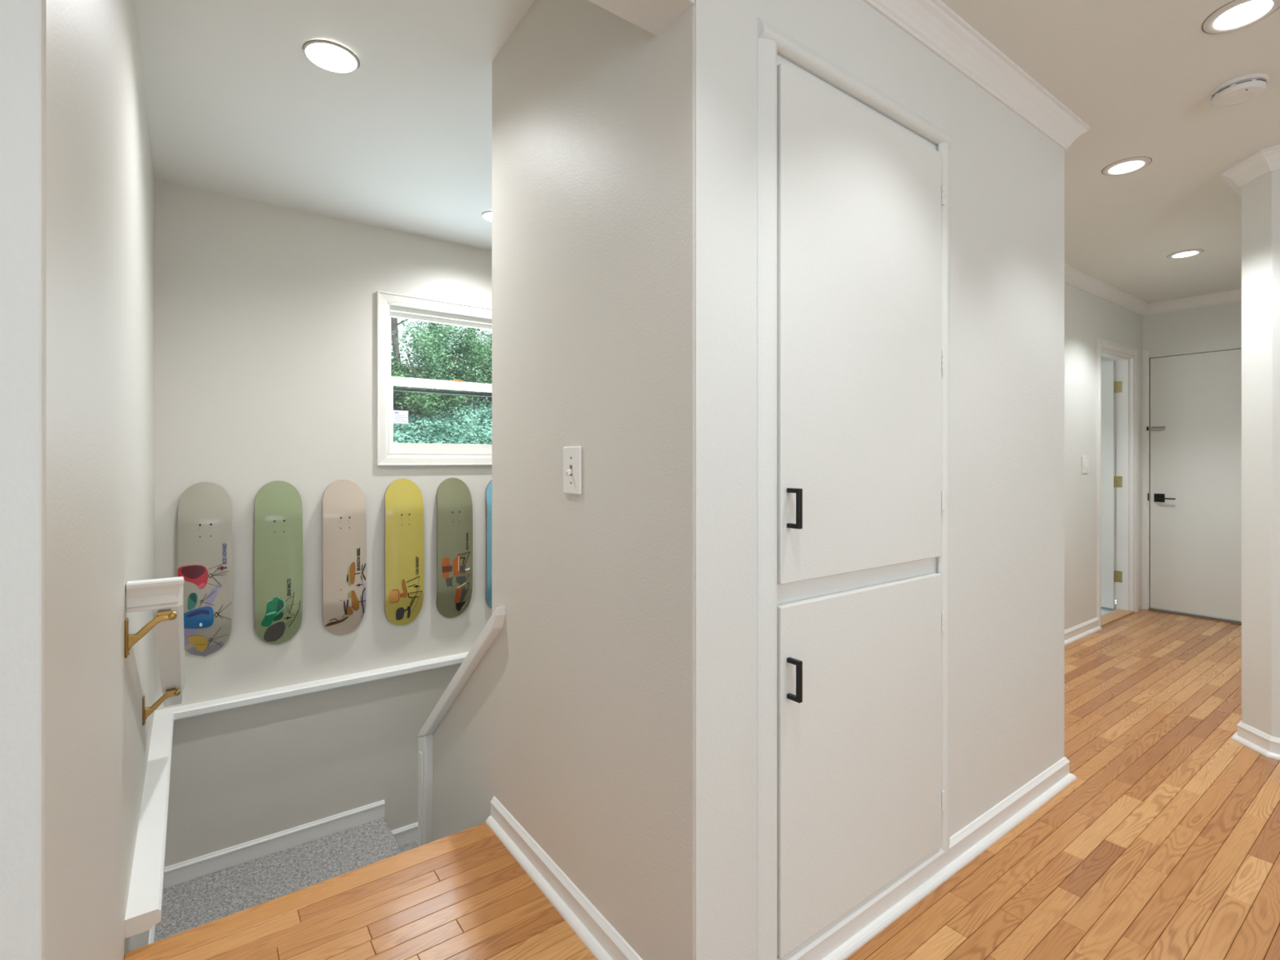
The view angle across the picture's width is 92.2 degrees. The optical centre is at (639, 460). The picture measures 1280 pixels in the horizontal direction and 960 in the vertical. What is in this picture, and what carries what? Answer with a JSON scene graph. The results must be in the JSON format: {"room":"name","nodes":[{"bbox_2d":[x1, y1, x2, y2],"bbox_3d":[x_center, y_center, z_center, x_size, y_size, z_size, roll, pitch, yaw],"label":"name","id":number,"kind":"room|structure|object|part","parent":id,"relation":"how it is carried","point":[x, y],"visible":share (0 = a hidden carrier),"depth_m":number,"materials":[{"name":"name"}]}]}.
{"room":"hallway","nodes":[
{"label":"hallway","id":0,"kind":"room"},
{"bbox_2d":[43,0,155,959],"bbox_3d":[-1.507,1.190,1.760,0.100,5.220,2.739,0,0,-36],"label":"wall","id":1,"kind":"structure","parent":0,"point":[99,183],"depth_m":1.04,"materials":[{"name":"beige paint"}]},
{"bbox_2d":[124,608,177,657],"bbox_3d":[-1.229,0.432,1.551,0.102,0.101,0.046,0,0,-36],"label":"bracket","id":2,"kind":"object","parent":1,"relation":"attached to","point":[131,639],"visible":1,"depth_m":1.53,"materials":[{"name":"gold metal"}]},
{"bbox_3d":[-1.264,0.436,1.517,0.006,0.093,0.032,0,0,-36],"label":"wall plate","id":3,"kind":"part","parent":2,"relation":"part of","materials":[{"name":"gold metal"}]},
{"bbox_3d":[-1.228,0.431,1.543,0.086,0.086,0.016,0,0,-36],"label":"arm","id":4,"kind":"part","parent":2,"relation":"part of","materials":[{"name":"gold metal"}]},
{"bbox_3d":[-1.192,0.395,1.569,0.020,0.022,0.022,0,0,-36],"label":"knob","id":5,"kind":"part","parent":2,"relation":"part of","materials":[{"name":"gold metal"}]},
{"bbox_2d":[126,576,185,706],"bbox_3d":[-1.483,0.606,1.914,0.115,0.606,0.899,0,0,-36],"label":"wall handrail","id":6,"kind":"object","parent":1,"relation":"attached to","point":[163,593],"visible":0.99,"depth_m":1.67,"materials":[{"name":"white paint"}]},
{"bbox_3d":[-1.474,0.610,1.936,0.068,0.599,0.875,0,0,-36],"label":"rail","id":7,"kind":"part","parent":6,"relation":"part of","materials":[{"name":"white paint"}]},
{"bbox_2d":[142,688,180,725],"bbox_3d":[-1.636,0.838,2.108,0.102,0.101,0.046,0,0,-36],"label":"bracket","id":8,"kind":"object","parent":1,"relation":"attached to","point":[146,711],"visible":0.92,"depth_m":2.09,"materials":[{"name":"gold metal"}]},
{"bbox_3d":[-1.670,0.842,2.074,0.006,0.093,0.032,0,0,-36],"label":"wall plate","id":9,"kind":"part","parent":8,"relation":"part of","materials":[{"name":"gold metal"}]},
{"bbox_3d":[-1.635,0.836,2.100,0.086,0.086,0.016,0,0,-36],"label":"arm","id":10,"kind":"part","parent":8,"relation":"part of","materials":[{"name":"gold metal"}]},
{"bbox_3d":[-1.598,0.800,2.127,0.020,0.022,0.022,0,0,-36],"label":"knob","id":11,"kind":"part","parent":8,"relation":"part of","materials":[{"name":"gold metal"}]},
{"bbox_2d":[154,179,492,866],"bbox_3d":[-0.763,1.125,3.905,3.830,5.350,0.150,0,0,-36],"label":"wall","id":12,"kind":"structure","parent":0,"point":[265,313],"depth_m":3.09,"materials":[{"name":"beige paint"}]},
{"bbox_2d":[177,481,231,656],"bbox_3d":[-2.017,0.509,2.860,0.206,0.817,0.069,0,0,-36],"label":"deck","id":13,"kind":"object","parent":12,"relation":"attached to","point":[205,508],"visible":0.93,"depth_m":2.84,"materials":[{"name":"beige"}]},
{"bbox_2d":[177,564,231,656],"bbox_3d":[-2.015,0.697,2.856,0.203,0.441,0.060,0,0,-36],"label":"picture","id":14,"kind":"object","parent":13,"relation":"attached to","point":[206,588],"depth_m":2.84,"materials":[{"name":"multicoloured paint"}]},
{"bbox_2d":[148,799,385,944],"bbox_3d":[-1.553,1.890,2.741,0.982,0.090,0.800,0,0,-36],"label":"baseboard","id":15,"kind":"structure","parent":12,"relation":"attached to","point":[202,865],"depth_m":3.02,"materials":[{"name":"white paint"}]},
{"bbox_2d":[253,480,302,644],"bbox_3d":[-1.779,0.505,3.035,0.206,0.810,0.067,0,0,-36],"label":"deck","id":16,"kind":"object","parent":12,"relation":"attached to","point":[278,513],"visible":1,"depth_m":3.02,"materials":[{"name":"green wood"}]},
{"bbox_2d":[261,591,300,641],"bbox_3d":[-1.767,0.771,3.034,0.168,0.242,0.051,0,0,-36],"label":"picture","id":17,"kind":"object","parent":16,"relation":"attached to","point":[280,611],"depth_m":3.02,"materials":[{"name":"green"}]},
{"bbox_2d":[124,651,469,938],"bbox_3d":[-0.217,1.149,3.242,3.730,0.045,1.565,0,0,-36],"label":"trim","id":18,"kind":"structure","parent":12,"relation":"attached to","point":[144,901],"depth_m":2.23,"materials":[{"name":"white paint"}]},
{"bbox_2d":[322,480,365,634],"bbox_3d":[-1.541,0.505,3.208,0.206,0.810,0.067,0,0,-36],"label":"deck","id":19,"kind":"object","parent":12,"relation":"attached to","point":[344,506],"visible":1,"depth_m":3.19,"materials":[{"name":"beige"}]},
{"bbox_2d":[324,561,365,626],"bbox_3d":[-1.528,0.690,3.203,0.189,0.326,0.042,0,0,-36],"label":"picture","id":20,"kind":"object","parent":19,"relation":"attached to","point":[344,581],"depth_m":3.19,"materials":[{"name":"multicoloured"}]},
{"bbox_2d":[384,478,424,625],"bbox_3d":[-1.297,0.505,3.387,0.206,0.810,0.067,0,0,-36],"label":"deck","id":21,"kind":"object","parent":12,"relation":"attached to","point":[404,535],"visible":1,"depth_m":3.36,"materials":[{"name":"yellow"}]},
{"bbox_2d":[389,575,422,620],"bbox_3d":[-1.287,0.756,3.379,0.175,0.238,0.043,0,0,-36],"label":"picture","id":22,"kind":"object","parent":21,"relation":"attached to","point":[405,591],"depth_m":3.37,"materials":[{"name":"yellow"}]},
{"bbox_2d":[391,822,417,845],"bbox_3d":[-1.278,2.074,3.428,0.268,0.090,0.015,0,0,-36],"label":"baseboard","id":23,"kind":"structure","parent":12,"relation":"attached to","point":[403,835],"depth_m":3.41,"materials":[{"name":"white paint"}]},
{"bbox_2d":[376,290,492,466],"bbox_3d":[-1.094,-0.443,3.651,0.910,0.942,0.171,0,0,-36],"label":"window","id":24,"kind":"structure","parent":12,"relation":"in","point":[388,304],"depth_m":3.48,"materials":[{"name":"white plastic"}]},
{"bbox_3d":[-1.395,-0.443,3.339,0.055,0.942,0.021,0,0,-36],"label":"casing","id":25,"kind":"part","parent":24,"relation":"part of","materials":[{"name":"white plastic"}]},
{"bbox_2d":[393,410,408,423],"bbox_3d":[-1.340,-0.244,3.452,0.080,0.072,0.002,0,0,-36],"label":"window sticker","id":26,"kind":"object","parent":24,"relation":"attached to","point":[399,416],"visible":1,"depth_m":3.45,"materials":[{"name":"white paper"}]},
{"bbox_3d":[-1.050,-0.886,3.591,0.910,0.055,0.021,0,0,-36],"label":"casing","id":27,"kind":"part","parent":24,"relation":"part of","materials":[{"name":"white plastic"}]},
{"bbox_3d":[-1.050,0.001,3.591,0.910,0.055,0.021,0,0,-36],"label":"casing","id":28,"kind":"part","parent":24,"relation":"part of","materials":[{"name":"white plastic"}]},
{"bbox_3d":[-1.105,-0.641,3.667,0.776,0.431,0.028,0,0,-36],"label":"sash","id":29,"kind":"part","parent":24,"relation":"part of","materials":[{"name":"white plastic"}]},
{"bbox_3d":[-1.068,-0.040,3.615,0.776,0.012,0.032,0,0,-36],"label":"sill","id":30,"kind":"part","parent":24,"relation":"part of","materials":[{"name":"white plastic"}]},
{"bbox_3d":[-1.086,-0.249,3.640,0.776,0.430,0.030,0,0,-36],"label":"sash","id":31,"kind":"part","parent":24,"relation":"part of","materials":[{"name":"white plastic"}]},
{"bbox_3d":[-1.117,-0.404,3.683,0.720,0.016,0.008,0,0,-36],"label":"screen rail","id":32,"kind":"part","parent":24,"relation":"part of","materials":[{"name":"black metal"}]},
{"bbox_2d":[435,477,472,617],"bbox_3d":[-1.071,0.505,3.551,0.206,0.810,0.068,0,0,-36],"label":"deck","id":33,"kind":"object","parent":12,"relation":"attached to","point":[454,499],"visible":1,"depth_m":3.53,"materials":[{"name":"green"}]},
{"bbox_2d":[441,551,470,611],"bbox_3d":[-1.060,0.703,3.544,0.168,0.352,0.045,0,0,-36],"label":"picture","id":34,"kind":"object","parent":33,"relation":"attached to","point":[455,565],"depth_m":3.53,"materials":[{"name":"multicoloured"}]},
{"bbox_2d":[485,480,492,608],"bbox_3d":[-0.835,0.505,3.724,0.206,0.810,0.067,0,0,-36],"label":"deck","id":35,"kind":"object","parent":12,"relation":"attached to","point":[489,488],"visible":0.16,"depth_m":3.66,"materials":[{"name":"teal wood"}]},
{"bbox_2d":[0,0,1064,959],"bbox_3d":[-0.680,-0.150,0.738,5.570,2.700,0.120,0,0,-36],"label":"wall","id":36,"kind":"structure","parent":0,"point":[1006,177],"depth_m":1.33,"materials":[{"name":"white paint"}]},
{"bbox_2d":[756,17,954,959],"bbox_3d":[0.591,0.085,1.580,0.817,2.106,0.080,0,0,-36],"label":"closet","id":37,"kind":"object","parent":36,"relation":"attached to","point":[853,203],"visible":1,"depth_m":1.50,"materials":[{"name":"paint"}]},
{"bbox_3d":[0.285,0.099,1.357,0.059,2.042,0.018,0,0,-36],"label":"casing","id":38,"kind":"part","parent":37,"relation":"part of","materials":[{"name":"paint"}]},
{"bbox_3d":[0.344,0.488,1.373,0.011,0.091,0.036,0,0,-36],"label":"handle","id":39,"kind":"part","parent":37,"relation":"part of","materials":[{"name":"black metal"}]},
{"bbox_3d":[0.344,0.106,1.373,0.011,0.089,0.036,0,0,-36],"label":"handle","id":40,"kind":"part","parent":37,"relation":"part of","materials":[{"name":"black metal"}]},
{"bbox_3d":[0.591,-0.944,1.580,0.811,0.048,0.018,0,0,-36],"label":"head casing","id":41,"kind":"part","parent":37,"relation":"part of","materials":[{"name":"paint"}]},
{"bbox_3d":[0.582,0.101,1.605,0.697,2.044,0.016,0,0,-36],"label":"frame","id":42,"kind":"part","parent":37,"relation":"part of","materials":[{"name":"white paint"}]},
{"bbox_3d":[0.587,0.720,1.585,0.690,0.785,0.020,0,0,-36],"label":"door","id":43,"kind":"part","parent":37,"relation":"part of","materials":[{"name":"paint"}]},
{"bbox_3d":[0.587,-0.305,1.585,0.690,1.166,0.020,0,0,-36],"label":"door","id":44,"kind":"part","parent":37,"relation":"part of","materials":[{"name":"paint"}]},
{"bbox_3d":[0.897,0.108,1.803,0.059,2.060,0.018,0,0,-36],"label":"casing","id":45,"kind":"part","parent":37,"relation":"part of","materials":[{"name":"paint"}]},
{"bbox_2d":[777,617,1102,959],"bbox_3d":[1.697,1.160,2.811,4.416,0.080,0.728,0,0,-36],"label":"baseboard","id":46,"kind":"structure","parent":36,"relation":"attached to","point":[839,940],"depth_m":1.75,"materials":[{"name":"white paint"}]},
{"bbox_3d":[2.242,1.190,3.634,2.566,0.019,0.018,0,0,-36],"label":"shoe moulding","id":47,"kind":"part","parent":46,"relation":"part of","materials":[{"name":"white paint"}]},
{"bbox_2d":[862,0,1090,150],"bbox_3d":[0.697,-1.214,2.060,1.914,0.078,0.762,0,0,-36],"label":"trim","id":48,"kind":"structure","parent":36,"relation":"attached to","point":[932,24],"depth_m":1.88,"materials":[{"name":"white paint"}]},
{"bbox_2d":[417,0,694,959],"bbox_3d":[-0.369,1.190,1.986,0.176,5.220,1.764,0,0,-36],"label":"wall","id":49,"kind":"structure","parent":0,"point":[593,109],"depth_m":1.56,"materials":[{"name":"beige paint"}]},
{"bbox_3d":[-0.857,2.474,2.655,0.168,2.651,0.100,0,0,-36],"label":"post","id":50,"kind":"part","parent":49,"relation":"part of","materials":[{"name":"white paint"}]},
{"bbox_3d":[-0.651,2.209,2.378,0.109,3.182,0.670,0,0,-36],"label":"wall panel","id":51,"kind":"part","parent":49,"relation":"part of","materials":[{"name":"beige paint"}]},
{"bbox_2d":[459,812,490,831],"bbox_3d":[-0.697,1.552,2.345,0.010,0.765,0.700,0,0,-36],"label":"stair skirt board","id":52,"kind":"object","parent":49,"relation":"attached to","point":[483,819],"visible":0.07,"depth_m":2.15,"materials":[{"name":"beige paint"}]},
{"bbox_2d":[485,795,642,959],"bbox_3d":[-0.201,1.160,1.641,0.030,0.080,1.011,0,0,-36],"label":"baseboard","id":53,"kind":"structure","parent":49,"relation":"attached to","point":[595,931],"depth_m":1.66,"materials":[{"name":"white paint"}]},
{"bbox_2d":[563,446,582,494],"bbox_3d":[-0.185,0.026,1.627,0.022,0.126,0.090,0,0,-36],"label":"light switch","id":54,"kind":"object","parent":49,"relation":"attached to","point":[572,455],"visible":1,"depth_m":1.62,"materials":[{"name":"white plastic"}]},
{"bbox_2d":[124,600,1279,959],"bbox_3d":[1.419,1.325,0.973,9.440,0.249,6.700,0,0,-36],"label":"floor","id":55,"kind":"structure","parent":0,"point":[1164,842],"depth_m":1.78,"materials":[{"name":"brown wood"}]},
{"bbox_2d":[1101,608,1134,626],"bbox_3d":[3.581,1.197,4.695,0.740,0.018,0.105,0,0,-36],"label":"threshold","id":56,"kind":"object","parent":55,"relation":"on","point":[1113,615],"visible":0.65,"depth_m":4.71,"materials":[{"name":"brown wood"}]},
{"bbox_2d":[134,0,1279,302],"bbox_3d":[1.347,-1.369,1.156,9.540,0.232,7.080,0,0,-36],"label":"ceiling","id":57,"kind":"structure","parent":0,"point":[401,141],"depth_m":2.28,"materials":[{"name":"white paint"}]},
{"bbox_2d":[302,39,359,73],"bbox_3d":[-1.014,-1.324,2.027,0.170,0.006,0.170,0,0,-36],"label":"recessed light","id":58,"kind":"object","parent":57,"relation":"in","point":[335,57],"visible":1,"depth_m":2.02,"materials":[{"name":"white plastic"}]},
{"bbox_2d":[481,210,492,222],"bbox_3d":[-0.755,-1.284,3.249,0.162,0.006,0.162,0,0,-36],"label":"recessed light","id":59,"kind":"object","parent":57,"relation":"in","point":[487,215],"visible":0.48,"depth_m":3.23,"materials":[{"name":"white plastic"}]},
{"bbox_2d":[1101,156,1151,176],"bbox_3d":[2.071,-1.250,2.625,0.170,0.006,0.170,0,0,-36],"label":"recessed light","id":60,"kind":"object","parent":57,"relation":"in","point":[1131,165],"visible":1,"depth_m":2.61,"materials":[{"name":"white"}]},
{"bbox_2d":[1166,248,1204,258],"bbox_3d":[3.304,-1.250,3.735,0.170,0.006,0.170,0,0,-36],"label":"recessed light","id":61,"kind":"object","parent":57,"relation":"in","point":[1187,253],"visible":1,"depth_m":3.73,"materials":[{"name":"white plastic"}]},
{"bbox_2d":[1208,73,1269,107],"bbox_3d":[2.007,-1.233,2.067,0.144,0.040,0.144,0,0,-36],"label":"smoke detector","id":62,"kind":"object","parent":57,"relation":"attached to","point":[1240,90],"visible":1,"depth_m":2.04,"materials":[{"name":"white plastic"}]},
{"bbox_2d":[1201,0,1279,34],"bbox_3d":[1.687,-1.250,1.726,0.170,0.006,0.170,0,0,-36],"label":"recessed light","id":63,"kind":"object","parent":57,"relation":"in","point":[1236,15],"visible":1,"depth_m":1.73,"materials":[{"name":"white"}]},
{"bbox_2d":[1064,282,1142,630],"bbox_3d":[2.607,-0.026,3.994,3.800,2.453,0.110,0,0,-36],"label":"wall","id":64,"kind":"structure","parent":0,"point":[1088,317],"depth_m":4.27,"materials":[{"name":"white paint"}]},
{"bbox_2d":[1081,455,1088,473],"bbox_3d":[3.087,0.027,4.269,0.110,0.122,0.010,0,0,-36],"label":"light switch","id":65,"kind":"object","parent":64,"relation":"attached to","point":[1085,459],"visible":1,"depth_m":4.26,"materials":[{"name":"white plastic"}]},
{"bbox_2d":[1097,337,1138,626],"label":"door frame","id":66,"kind":"structure","parent":64,"relation":"in","point":[1126,386],"depth_m":4.90,"materials":[{"name":"white paint"}]},
{"bbox_3d":[3.293,0.161,4.416,0.054,2.079,0.016,0,0,-36],"label":"casing","id":67,"kind":"part","parent":66,"relation":"part of","materials":[{"name":"white paint"}]},
{"bbox_3d":[3.614,-0.852,4.650,0.740,0.054,0.016,0,0,-36],"label":"head casing","id":68,"kind":"part","parent":66,"relation":"part of","materials":[{"name":"white paint"}]},
{"bbox_3d":[3.934,0.161,4.884,0.054,2.079,0.016,0,0,-36],"label":"casing","id":69,"kind":"part","parent":66,"relation":"part of","materials":[{"name":"white paint"}]},
{"bbox_2d":[1142,348,1241,624],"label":"door","id":70,"kind":"structure","parent":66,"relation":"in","point":[1196,461],"depth_m":4.74,"materials":[{"name":"white"}]},
{"bbox_3d":[4.083,0.158,4.978,0.016,2.084,0.040,0,0,-36],"label":"casing","id":71,"kind":"part","parent":70,"relation":"part of","materials":[{"name":"white paint"}]},
{"bbox_2d":[1146,426,1164,431],"bbox_3d":[4.121,-0.254,4.921,0.018,0.037,0.116,0,0,-36],"label":"guard","id":72,"kind":"object","parent":70,"relation":"attached to","point":[1148,429],"visible":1,"depth_m":4.93,"materials":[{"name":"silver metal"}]},
{"bbox_2d":[1147,493,1175,502],"bbox_3d":[4.127,0.296,4.878,0.058,0.068,0.181,0,0,-36],"label":"door lever","id":73,"kind":"object","parent":70,"relation":"attached to","point":[1157,497],"visible":1,"depth_m":4.90,"materials":[{"name":"black metal"}]},
{"bbox_3d":[4.133,0.299,4.832,0.014,0.010,0.100,0,0,-36],"label":"lever","id":74,"kind":"part","parent":73,"relation":"part of","materials":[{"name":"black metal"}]},
{"bbox_2d":[1142,300,1241,608],"bbox_3d":[4.461,-0.026,4.575,0.120,2.453,1.135,0,0,-36],"label":"wall","id":75,"kind":"structure","parent":0,"point":[1215,327],"depth_m":4.77,"materials":[{"name":"white paint"}]},
{"bbox_2d":[1241,168,1279,737],"bbox_3d":[4.794,-0.026,1.836,2.810,2.453,3.915,0,0,-36],"label":"wall","id":76,"kind":"structure","parent":0,"point":[1260,197],"depth_m":2.55,"materials":[{"name":"white paint"}]},
{"bbox_2d":[1064,262,1241,315],"bbox_3d":[2.936,-1.214,3.534,3.570,0.078,1.020,0,0,-36],"label":"trim","id":77,"kind":"structure","parent":76,"relation":"attached to","point":[1073,277],"depth_m":4.60,"materials":[{"name":"white paint"}]},
{"bbox_2d":[1219,144,1279,197],"bbox_3d":[4.701,-1.214,1.807,2.754,0.078,3.979,0,0,-36],"label":"trim","id":78,"kind":"structure","parent":76,"relation":"attached to","point":[1265,161],"depth_m":2.56,"materials":[{"name":"white paint"}]},
{"bbox_2d":[1231,720,1279,760],"bbox_3d":[4.725,1.160,1.804,2.720,0.080,3.945,0,0,-36],"label":"baseboard","id":79,"kind":"structure","parent":76,"relation":"attached to","point":[1259,741],"depth_m":2.55,"materials":[{"name":"white paint"}]},
{"bbox_3d":[-0.206,3.840,3.226,3.930,0.120,1.905,0,0,-36],"label":"floor","id":80,"kind":"structure","parent":0,"visible":0},
{"bbox_2d":[154,817,417,942],"bbox_3d":[-0.434,2.592,3.058,3.161,2.416,1.604,0,0,-36],"label":"carpeted staircase","id":81,"kind":"structure","parent":80,"relation":"on","point":[189,904],"depth_m":2.86,"materials":[{"name":"grey carpet"}]},
{"label":"outside","id":82,"kind":"structure","parent":0,"visible":0},
{"bbox_2d":[393,365,492,441],"bbox_3d":[-5.356,-1.325,15.402,19.500,3.875,22.000,0,0,-36],"label":"hillside","id":83,"kind":"structure","parent":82,"point":[484,397],"depth_m":9.76,"materials":[{"name":"soil"}]},
{"bbox_2d":[391,316,401,369],"bbox_3d":[-3.921,-3.516,9.977,2.194,4.794,2.266,0,0,-43],"label":"tree","id":84,"kind":"object","parent":83,"relation":"on","point":[393,320],"visible":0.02,"depth_m":9.99,"materials":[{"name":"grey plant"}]},
{"bbox_2d":[391,319,419,346],"bbox_3d":[-6.826,-5.153,16.794,3.374,6.044,4.147,0,0,-9],"label":"tree","id":85,"kind":"object","parent":83,"relation":"on","point":[404,320],"visible":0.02,"depth_m":16.83,"materials":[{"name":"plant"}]},
{"bbox_2d":[391,347,479,422],"bbox_3d":[-2.850,-0.915,7.526,1.319,1.040,1.725,0,0,20],"label":"shrub","id":86,"kind":"object","parent":83,"relation":"on","point":[411,402],"visible":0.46,"depth_m":7.34,"materials":[{"name":"green plant"}]},
{"bbox_3d":[-2.730,-0.723,7.566,0.404,0.655,0.726,0,0,-44],"label":"stem","id":87,"kind":"part","parent":86,"relation":"part of","materials":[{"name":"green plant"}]},
{"bbox_2d":[391,320,492,410],"bbox_3d":[-2.778,-1.256,8.284,1.727,1.409,1.874,0,0,-43],"label":"tree","id":88,"kind":"object","parent":83,"relation":"on","point":[425,356],"visible":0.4,"depth_m":7.83,"materials":[{"name":"green plant"}]},
{"bbox_3d":[-2.866,-0.964,8.221,0.672,0.825,0.798,0,0,-36],"label":"stem","id":89,"kind":"part","parent":88,"relation":"part of","materials":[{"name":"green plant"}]},
{"bbox_2d":[393,397,492,444],"bbox_3d":[-2.001,-0.329,7.325,5.057,1.183,3.063,0,0,-36],"label":"groundcover","id":90,"kind":"object","parent":83,"relation":"on","point":[477,433],"visible":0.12,"depth_m":7.20,"materials":[{"name":"green plant"}]},
{"bbox_2d":[399,319,492,406],"bbox_3d":[-2.580,-1.499,8.968,1.788,1.622,2.015,0,0,-44],"label":"shrub","id":91,"kind":"object","parent":83,"relation":"on","point":[472,346],"visible":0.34,"depth_m":8.49,"materials":[{"name":"green plant"}]},
{"bbox_2d":[453,328,492,368],"bbox_3d":[-1.990,-1.691,10.273,1.580,1.561,2.450,0,0,42],"label":"shrub","id":92,"kind":"object","parent":83,"relation":"on","point":[473,328],"visible":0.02,"depth_m":9.90,"materials":[{"name":"green plant"}]},
{"bbox_2d":[467,329,492,400],"bbox_3d":[-1.908,-1.551,9.623,1.591,1.486,3.150,0,0,-26],"label":"shrub","id":93,"kind":"object","parent":83,"relation":"on","point":[485,366],"visible":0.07,"depth_m":9.38,"materials":[{"name":"green plant"}]}
]}

